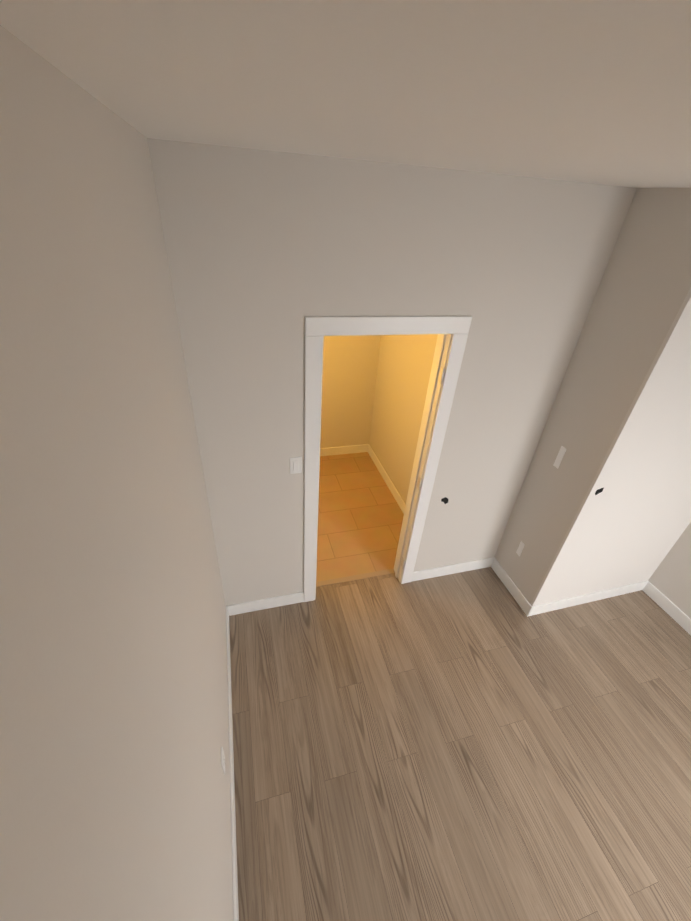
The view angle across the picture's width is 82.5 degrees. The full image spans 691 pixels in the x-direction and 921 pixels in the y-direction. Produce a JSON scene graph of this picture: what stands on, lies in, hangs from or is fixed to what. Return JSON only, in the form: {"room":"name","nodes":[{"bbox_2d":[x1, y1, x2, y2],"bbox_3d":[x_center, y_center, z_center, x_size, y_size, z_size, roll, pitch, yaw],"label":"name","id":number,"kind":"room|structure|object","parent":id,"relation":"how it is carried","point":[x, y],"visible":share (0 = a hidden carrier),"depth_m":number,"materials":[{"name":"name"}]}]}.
{"room":"empty bedroom","nodes":[
{"label":"empty bedroom","id":0,"kind":"room"},
{"bbox_2d":[0,25,233,920],"bbox_3d":[-0.397,1.076,0.570,0.250,2.750,4.190,-6,35,-15],"label":"wall","id":1,"kind":"structure","parent":0,"point":[115,801],"depth_m":0.59,"materials":[{"name":"paint"}]},
{"bbox_2d":[221,747,224,773],"bbox_3d":[-0.553,1.359,1.787,0.008,0.115,0.070,-6,35,-15],"label":"outlet","id":2,"kind":"object","parent":1,"relation":"attached to","point":[222,759],"visible":1,"depth_m":1.76,"materials":[{"name":"white plastic"}]},
{"bbox_2d":[226,609,238,920],"bbox_3d":[-0.351,2.160,1.334,0.016,0.110,3.900,-6,35,-15],"label":"baseboard","id":3,"kind":"structure","parent":1,"relation":"attached to","point":[231,754],"depth_m":2.01,"materials":[{"name":"white paint"}]},
{"bbox_2d":[0,0,690,187],"bbox_3d":[1.400,-0.280,0.234,3.800,0.100,4.190,-6,35,-15],"label":"ceiling","id":4,"kind":"structure","parent":0,"point":[593,91],"depth_m":0.53,"materials":[{"name":"paint"}]},
{"bbox_2d":[320,335,380,447],"bbox_3d":[-0.459,-1.220,4.039,1.980,2.750,0.150,-6,35,-15],"label":"wall","id":5,"kind":"structure","parent":0,"point":[350,366],"depth_m":4.39,"materials":[{"name":"paint"}]},
{"bbox_2d":[320,444,367,455],"bbox_3d":[-0.605,-0.067,4.677,1.800,0.110,0.016,-6,35,-15],"label":"baseboard","id":6,"kind":"structure","parent":5,"relation":"attached to","point":[360,449],"depth_m":4.82,"materials":[{"name":"white paint"}]},
{"bbox_2d":[147,138,636,605],"bbox_3d":[0.273,-0.147,2.497,2.245,2.750,0.140,-6,35,-15],"label":"wall","id":7,"kind":"structure","parent":0,"point":[267,251],"depth_m":1.96,"materials":[{"name":"paint"}]},
{"bbox_2d":[226,592,303,614],"bbox_3d":[-0.581,1.072,2.955,0.540,0.110,0.013,-6,35,-15],"label":"baseboard","id":8,"kind":"structure","parent":7,"relation":"attached to","point":[251,606],"depth_m":2.94,"materials":[{"name":"white paint"}]},
{"bbox_2d":[290,457,301,473],"bbox_3d":[-0.294,0.031,2.336,0.070,0.115,0.012,-6,35,-15],"label":"light switch","id":9,"kind":"object","parent":7,"relation":"attached to","point":[295,464],"visible":1,"depth_m":2.33,"materials":[{"name":"white plastic"}]},
{"bbox_2d":[304,316,471,601],"bbox_3d":[0.155,0.118,2.640,0.900,2.135,0.174,-6,35,-15],"label":"door frame","id":10,"kind":"structure","parent":7,"relation":"attached to","point":[452,332],"depth_m":2.33,"materials":[{"name":"white paint"}]},
{"bbox_2d":[441,497,448,503],"bbox_3d":[0.720,0.292,2.857,0.064,0.068,0.002,-6,35,-15],"label":"tape","id":11,"kind":"object","parent":7,"relation":"attached to","point":[445,500],"visible":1,"depth_m":2.85,"materials":[{"name":"black"}]},
{"bbox_2d":[411,557,493,581],"bbox_3d":[0.919,0.924,3.346,0.775,0.110,0.016,-6,35,-15],"label":"baseboard","id":12,"kind":"structure","parent":7,"relation":"attached to","point":[483,563],"depth_m":3.33,"materials":[{"name":"white paint"}]},
{"bbox_2d":[369,334,437,503],"bbox_3d":[0.686,-0.760,3.470,0.150,2.750,1.860,-6,35,-15],"label":"wall","id":13,"kind":"structure","parent":0,"point":[405,362],"depth_m":3.86,"materials":[{"name":"paint"}]},
{"bbox_2d":[367,444,405,513],"bbox_3d":[0.525,0.347,4.175,0.016,0.110,1.860,-6,35,-15],"label":"baseboard","id":14,"kind":"structure","parent":13,"relation":"attached to","point":[380,468],"depth_m":4.35,"materials":[{"name":"white paint"}]},
{"bbox_2d":[229,452,690,920],"bbox_3d":[0.961,1.545,2.602,3.800,0.100,6.200,-6,35,-15],"label":"floor","id":15,"kind":"structure","parent":0,"point":[476,745],"depth_m":2.29,"materials":[{"name":"wood"}]},
{"bbox_2d":[316,569,394,586],"bbox_3d":[0.074,0.974,3.273,0.710,0.005,0.047,-6,35,-15],"label":"threshold","id":16,"kind":"object","parent":15,"relation":"on","point":[353,577],"depth_m":3.27,"materials":[{"name":"beige wood"}]},
{"bbox_2d":[495,188,690,605],"bbox_3d":[2.049,-0.178,2.742,1.305,2.750,0.650,-6,35,-15],"label":"wall block","id":17,"kind":"object","parent":15,"relation":"on","point":[618,425],"visible":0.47,"depth_m":2.37,"materials":[{"name":"paint"}]},
{"bbox_2d":[490,557,529,608],"bbox_3d":[1.357,1.031,3.234,0.016,0.110,0.480,-6,35,-15],"label":"baseboard","id":18,"kind":"structure","parent":17,"relation":"attached to","point":[503,576],"depth_m":3.23,"materials":[{"name":"white paint"}]},
{"bbox_2d":[516,541,524,556],"bbox_3d":[1.367,0.689,3.079,0.004,0.130,0.044,-6,35,-15],"label":"outlet","id":19,"kind":"object","parent":17,"relation":"attached to","point":[520,548],"visible":1,"depth_m":3.08,"materials":[{"name":"white plastic"}]},
{"bbox_2d":[553,446,565,468],"bbox_3d":[1.420,-0.021,2.610,0.004,0.155,0.044,-6,35,-15],"label":"light switch","id":20,"kind":"object","parent":17,"relation":"attached to","point":[559,457],"visible":1,"depth_m":2.61,"materials":[{"name":"white plastic"}]},
{"bbox_2d":[522,581,649,616],"bbox_3d":[1.957,1.113,3.177,1.128,0.110,0.016,-6,35,-15],"label":"baseboard","id":21,"kind":"structure","parent":17,"relation":"attached to","point":[530,610],"depth_m":3.15,"materials":[{"name":"white paint"}]},
{"bbox_2d":[595,488,603,494],"bbox_3d":[1.560,0.190,2.424,0.054,0.056,0.002,-6,35,-15],"label":"tape","id":22,"kind":"object","parent":17,"relation":"attached to","point":[598,491],"visible":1,"depth_m":2.42,"materials":[{"name":"black"}]},
{"bbox_2d":[648,522,690,618],"bbox_3d":[3.135,0.869,1.279,0.150,2.750,3.390,-6,35,-15],"label":"wall","id":23,"kind":"structure","parent":0,"point":[670,578],"depth_m":3.07,"materials":[{"name":"paint"}]},
{"bbox_2d":[642,583,690,634],"bbox_3d":[2.970,1.968,1.997,0.016,0.110,3.360,-6,35,-15],"label":"baseboard","id":24,"kind":"structure","parent":23,"relation":"attached to","point":[682,619],"depth_m":3.15,"materials":[{"name":"white paint"}]}
]}

